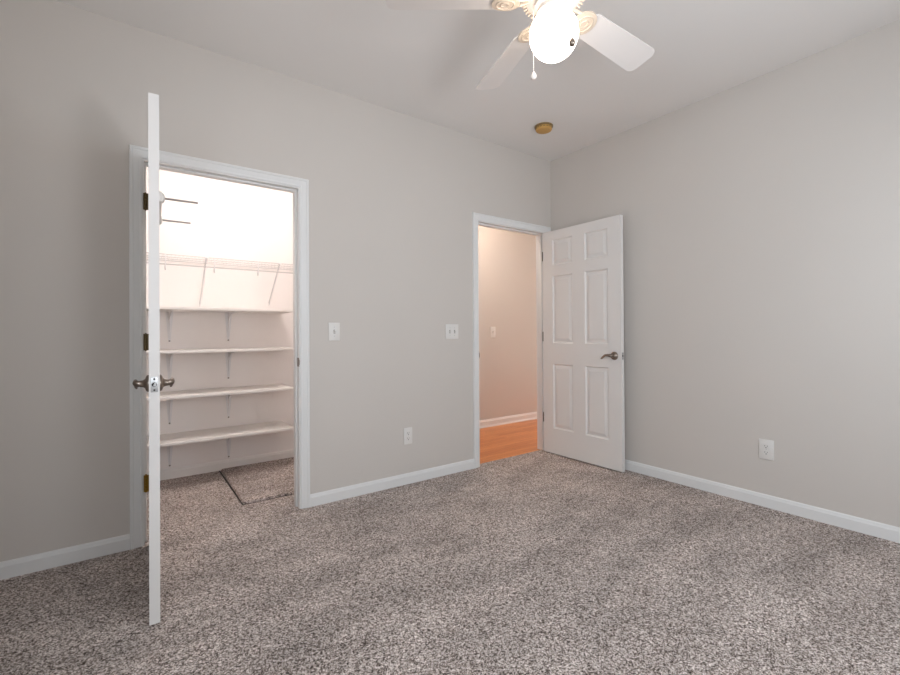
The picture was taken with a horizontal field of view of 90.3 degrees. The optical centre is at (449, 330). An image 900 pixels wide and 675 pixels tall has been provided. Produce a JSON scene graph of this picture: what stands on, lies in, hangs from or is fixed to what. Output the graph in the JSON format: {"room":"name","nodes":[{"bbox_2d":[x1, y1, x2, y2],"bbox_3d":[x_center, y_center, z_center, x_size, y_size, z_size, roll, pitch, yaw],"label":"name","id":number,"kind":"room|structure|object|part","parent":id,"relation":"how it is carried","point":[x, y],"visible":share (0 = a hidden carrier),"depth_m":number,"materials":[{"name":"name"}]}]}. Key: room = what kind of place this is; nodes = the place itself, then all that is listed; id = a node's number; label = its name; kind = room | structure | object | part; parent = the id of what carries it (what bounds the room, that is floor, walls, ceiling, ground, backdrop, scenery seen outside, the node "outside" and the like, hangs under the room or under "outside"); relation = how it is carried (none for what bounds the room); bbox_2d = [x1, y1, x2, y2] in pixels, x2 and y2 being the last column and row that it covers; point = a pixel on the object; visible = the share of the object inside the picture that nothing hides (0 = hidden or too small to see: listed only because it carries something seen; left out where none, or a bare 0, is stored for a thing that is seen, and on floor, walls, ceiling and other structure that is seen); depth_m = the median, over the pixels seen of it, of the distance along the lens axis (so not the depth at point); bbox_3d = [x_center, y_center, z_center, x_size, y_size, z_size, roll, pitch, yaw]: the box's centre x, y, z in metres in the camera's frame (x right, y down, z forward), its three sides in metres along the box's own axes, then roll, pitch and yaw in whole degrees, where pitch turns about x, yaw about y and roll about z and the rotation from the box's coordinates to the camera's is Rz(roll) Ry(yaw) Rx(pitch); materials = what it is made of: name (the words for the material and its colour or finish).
{"room":"empty bedroom","nodes":[
{"label":"empty bedroom","id":0,"kind":"room"},
{"bbox_2d":[146,167,293,471],"bbox_3d":[-1.704,-0.227,3.207,2.515,2.743,1.210,0,0,-36],"label":"wall","id":1,"kind":"structure","parent":0,"point":[229,220],"depth_m":3.69,"materials":[{"name":"paint"}]},
{"bbox_2d":[146,306,292,341],"bbox_3d":[-2.010,-0.040,3.365,1.534,0.256,0.360,0,0,-36],"label":"closet shelf","id":2,"kind":"object","parent":1,"relation":"attached to","point":[168,310],"visible":0.59,"depth_m":3.47,"materials":[{"name":"white wood"}]},
{"bbox_2d":[146,347,292,378],"bbox_3d":[-2.008,0.272,3.363,1.534,0.256,0.360,0,0,-36],"label":"closet shelf","id":3,"kind":"object","parent":1,"relation":"attached to","point":[169,353],"visible":0.45,"depth_m":3.46,"materials":[{"name":"white wood"}]},
{"bbox_2d":[146,252,292,305],"bbox_3d":[-1.891,-0.369,3.477,2.280,0.360,0.325,0,0,-36],"label":"wire shelf","id":4,"kind":"object","parent":1,"relation":"attached to","point":[165,256],"visible":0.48,"depth_m":3.49,"materials":[{"name":"white metal"}]},
{"bbox_3d":[-1.812,-0.476,3.369,2.280,0.008,0.008,0,0,-36],"label":"hanging rod","id":5,"kind":"part","parent":4,"relation":"part of","materials":[{"name":"white metal"}]},
{"bbox_2d":[147,384,293,423],"bbox_3d":[-2.006,0.597,3.361,1.534,0.256,0.360,0,0,-36],"label":"closet shelf","id":6,"kind":"object","parent":1,"relation":"attached to","point":[228,392],"visible":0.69,"depth_m":3.47,"materials":[{"name":"white wood"}]},
{"bbox_2d":[147,449,293,480],"bbox_3d":[-1.655,1.104,3.156,2.300,0.082,1.095,0,0,-36],"label":"baseboard","id":7,"kind":"structure","parent":1,"relation":"attached to","point":[183,471],"depth_m":3.65,"materials":[{"name":"white wood"}]},
{"bbox_2d":[147,421,293,466],"bbox_3d":[-2.004,0.923,3.359,1.534,0.256,0.360,0,0,-36],"label":"closet shelf","id":8,"kind":"object","parent":1,"relation":"attached to","point":[170,439],"visible":0.62,"depth_m":3.47,"materials":[{"name":"white wood"}]},
{"bbox_2d":[0,0,550,561],"bbox_3d":[0.045,-0.231,4.390,6.735,2.743,1.300,0,0,-36],"label":"wall","id":9,"kind":"structure","parent":0,"point":[394,195],"depth_m":2.67,"materials":[{"name":"beige paint"}]},
{"bbox_2d":[132,92,197,625],"bbox_3d":[-1.317,0.108,2.073,0.234,2.026,0.828,0,0,-34],"label":"door","id":10,"kind":"structure","parent":9,"relation":"in","point":[154,382],"depth_m":1.71,"materials":[{"name":"white paint"}]},
{"bbox_3d":[-1.237,0.214,1.768,0.027,0.046,0.108,0,0,-34],"label":"lever arm","id":11,"kind":"part","parent":10,"relation":"part of","materials":[{"name":"silver metal"}]},
{"bbox_3d":[-1.191,0.208,1.744,0.030,0.066,0.066,0,0,-34],"label":"lever handle","id":12,"kind":"part","parent":10,"relation":"part of","materials":[{"name":"silver metal"}]},
{"bbox_3d":[-1.129,0.207,1.710,0.023,0.058,0.001,0,0,-34],"label":"latch plate","id":13,"kind":"part","parent":10,"relation":"part of","materials":[{"name":"silver metal"}]},
{"bbox_3d":[-1.346,-0.558,2.073,0.013,0.044,0.485,0,0,-34],"label":"plate","id":14,"kind":"part","parent":10,"relation":"part of","materials":[{"name":"white plastic"}]},
{"bbox_3d":[-1.137,0.208,1.780,0.030,0.066,0.066,0,0,-34],"label":"lever handle","id":15,"kind":"part","parent":10,"relation":"part of","materials":[{"name":"silver metal"}]},
{"bbox_3d":[-1.142,0.214,1.831,0.027,0.046,0.108,0,0,-34],"label":"lever arm","id":16,"kind":"part","parent":10,"relation":"part of","materials":[{"name":"silver metal"}]},
{"bbox_3d":[-1.291,-0.559,2.110,0.146,0.044,0.485,0,0,-34],"label":"hanging rail","id":17,"kind":"part","parent":10,"relation":"part of","materials":[{"name":"white metal"}]},
{"bbox_2d":[129,144,309,549],"bbox_3d":[-1.325,0.084,2.659,0.942,2.109,0.149,0,0,-36],"label":"door frame","id":18,"kind":"structure","parent":9,"relation":"attached to","point":[138,155],"depth_m":2.50,"materials":[{"name":"white paint"}]},
{"bbox_2d":[0,459,474,579],"bbox_3d":[-0.997,1.098,2.808,2.956,0.082,0.014,0,0,-36],"label":"baseboard","id":19,"kind":"structure","parent":9,"relation":"attached to","point":[11,568],"depth_m":2.29,"materials":[{"name":"white paint"}]},
{"bbox_2d":[329,323,339,340],"bbox_3d":[-0.768,0.008,2.981,0.078,0.120,0.020,0,0,-36],"label":"light switch","id":20,"kind":"object","parent":9,"relation":"attached to","point":[334,328],"visible":1,"depth_m":2.98,"materials":[{"name":"white plastic"}]},
{"bbox_2d":[404,427,411,444],"bbox_3d":[-0.310,0.780,3.313,0.072,0.122,0.008,0,0,-36],"label":"electrical outlet","id":21,"kind":"object","parent":9,"relation":"attached to","point":[407,431],"visible":1,"depth_m":3.31,"materials":[{"name":"white plastic"}]},
{"bbox_2d":[446,324,457,338],"bbox_3d":[0.020,0.010,3.554,0.124,0.118,0.020,0,0,-36],"label":"light switch","id":22,"kind":"object","parent":9,"relation":"attached to","point":[451,329],"visible":1,"depth_m":3.56,"materials":[{"name":"white plastic"}]},
{"bbox_2d":[490,327,495,337],"bbox_3d":[0.521,0.021,5.382,0.082,0.130,0.020,0,0,-36],"label":"light switch","id":23,"kind":"object","parent":9,"relation":"attached to","point":[492,329],"visible":1,"depth_m":5.38,"materials":[{"name":"white plastic"}]},
{"bbox_2d":[480,412,536,427],"bbox_3d":[0.772,1.102,5.550,4.000,0.090,0.026,0,0,-36],"label":"baseboard","id":24,"kind":"structure","parent":9,"relation":"attached to","point":[533,415],"depth_m":5.50,"materials":[{"name":"white paint"}]},
{"bbox_2d":[472,212,550,467],"bbox_3d":[0.536,0.081,4.012,0.943,2.109,0.149,0,0,-36],"label":"door frame","id":25,"kind":"structure","parent":9,"relation":"attached to","point":[478,219],"depth_m":3.94,"materials":[{"name":"white paint"}]},
{"bbox_2d":[542,214,624,471],"bbox_3d":[1.122,0.104,3.854,0.141,2.026,0.828,0,0,-36],"label":"door","id":26,"kind":"structure","parent":9,"relation":"in","point":[584,412],"depth_m":3.80,"materials":[{"name":"white paint"}]},
{"bbox_3d":[1.252,0.210,3.579,0.027,0.046,0.108,0,0,-36],"label":"lever arm","id":27,"kind":"part","parent":26,"relation":"part of","materials":[{"name":"silver metal"}]},
{"bbox_3d":[1.298,0.203,3.557,0.030,0.066,0.066,0,0,-36],"label":"lever handle","id":28,"kind":"part","parent":26,"relation":"part of","materials":[{"name":"silver metal"}]},
{"bbox_2d":[0,419,899,674],"bbox_3d":[1.097,1.164,2.958,6.520,0.083,4.650,0,0,-36],"label":"floor","id":29,"kind":"structure","parent":0,"point":[540,562],"depth_m":1.96,"materials":[{"name":"beige carpet"}]},
{"bbox_2d":[219,471,292,504],"bbox_3d":[-1.202,1.141,3.581,1.028,0.003,0.909,0,0,-36],"label":"carpet cut edge","id":30,"kind":"structure","parent":29,"relation":"on","point":[219,471],"depth_m":3.10,"materials":[{"name":"black carpet"}]},
{"bbox_2d":[221,457,293,503],"bbox_3d":[-1.203,1.134,3.587,1.022,0.014,0.897,0,0,-36],"label":"carpet","id":31,"kind":"structure","parent":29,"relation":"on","point":[261,481],"depth_m":3.38,"materials":[{"name":"grey carpet"}]},
{"bbox_2d":[56,0,899,160],"bbox_3d":[0.383,-1.670,1.721,4.150,0.100,3.670,0,0,-36],"label":"ceiling","id":32,"kind":"structure","parent":0,"point":[426,65],"depth_m":2.58,"materials":[{"name":"white paint"}]},
{"bbox_2d":[385,0,653,89],"bbox_3d":[0.429,-1.288,1.735,1.186,0.666,1.237,0,0,-36],"label":"ceiling fan","id":33,"kind":"object","parent":32,"relation":"hanging from","point":[553,34],"visible":1,"depth_m":1.75,"materials":[{"name":"white wood"}]},
{"bbox_3d":[-0.027,-1.248,1.697,0.433,0.040,0.135,0,0,-1],"label":"blade","id":34,"kind":"part","parent":33,"relation":"part of","materials":[{"name":"white laminate"}]},
{"bbox_3d":[0.257,-1.247,2.104,0.135,0.040,0.433,0,0,-19],"label":"blade","id":35,"kind":"part","parent":33,"relation":"part of","materials":[{"name":"white laminate"}]},
{"bbox_3d":[0.325,-1.113,1.705,0.019,0.261,0.004,0,0,0],"label":"pull chain","id":36,"kind":"part","parent":33,"relation":"part of","materials":[{"name":"white metal"}]},
{"bbox_3d":[0.318,-0.970,1.704,0.023,0.031,0.023,0,0,-36],"label":"chain knob","id":37,"kind":"part","parent":33,"relation":"part of","materials":[{"name":"white plastic"}]},
{"bbox_3d":[0.395,-1.130,1.705,0.184,0.198,0.184,0,0,-36],"label":"glass globe","id":38,"kind":"part","parent":33,"relation":"part of","materials":[{"name":"white glass"}]},
{"bbox_3d":[0.436,-1.030,1.597,0.023,0.031,0.023,0,0,-36],"label":"chain knob","id":39,"kind":"part","parent":33,"relation":"part of","materials":[{"name":"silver metal"}]},
{"bbox_3d":[0.729,-1.251,1.962,0.434,0.040,0.135,0,0,-36],"label":"blade","id":40,"kind":"part","parent":33,"relation":"part of","materials":[{"name":"white laminate"}]},
{"bbox_2d":[534,122,552,133],"bbox_3d":[0.740,-1.591,3.535,0.144,0.041,0.144,0,0,-36],"label":"smoke detector","id":41,"kind":"object","parent":32,"relation":"attached to","point":[543,127],"visible":1,"depth_m":3.50,"materials":[{"name":"brown plastic"}]},
{"bbox_2d":[551,19,899,526],"bbox_3d":[2.024,-0.252,2.899,0.115,2.743,3.670,0,0,-36],"label":"wall","id":42,"kind":"structure","parent":0,"point":[761,214],"depth_m":2.80,"materials":[{"name":"beige paint"}]},
{"bbox_2d":[625,459,899,542],"bbox_3d":[1.981,1.080,2.852,0.014,0.082,3.438,0,0,-36],"label":"baseboard","id":43,"kind":"structure","parent":42,"relation":"attached to","point":[876,529],"depth_m":2.78,"materials":[{"name":"white paint"}]},
{"bbox_2d":[759,438,773,460],"bbox_3d":[2.000,0.753,2.830,0.008,0.126,0.082,0,0,-36],"label":"electrical outlet","id":44,"kind":"object","parent":42,"relation":"attached to","point":[766,447],"visible":1,"depth_m":2.83,"materials":[{"name":"white plastic"}]}
]}

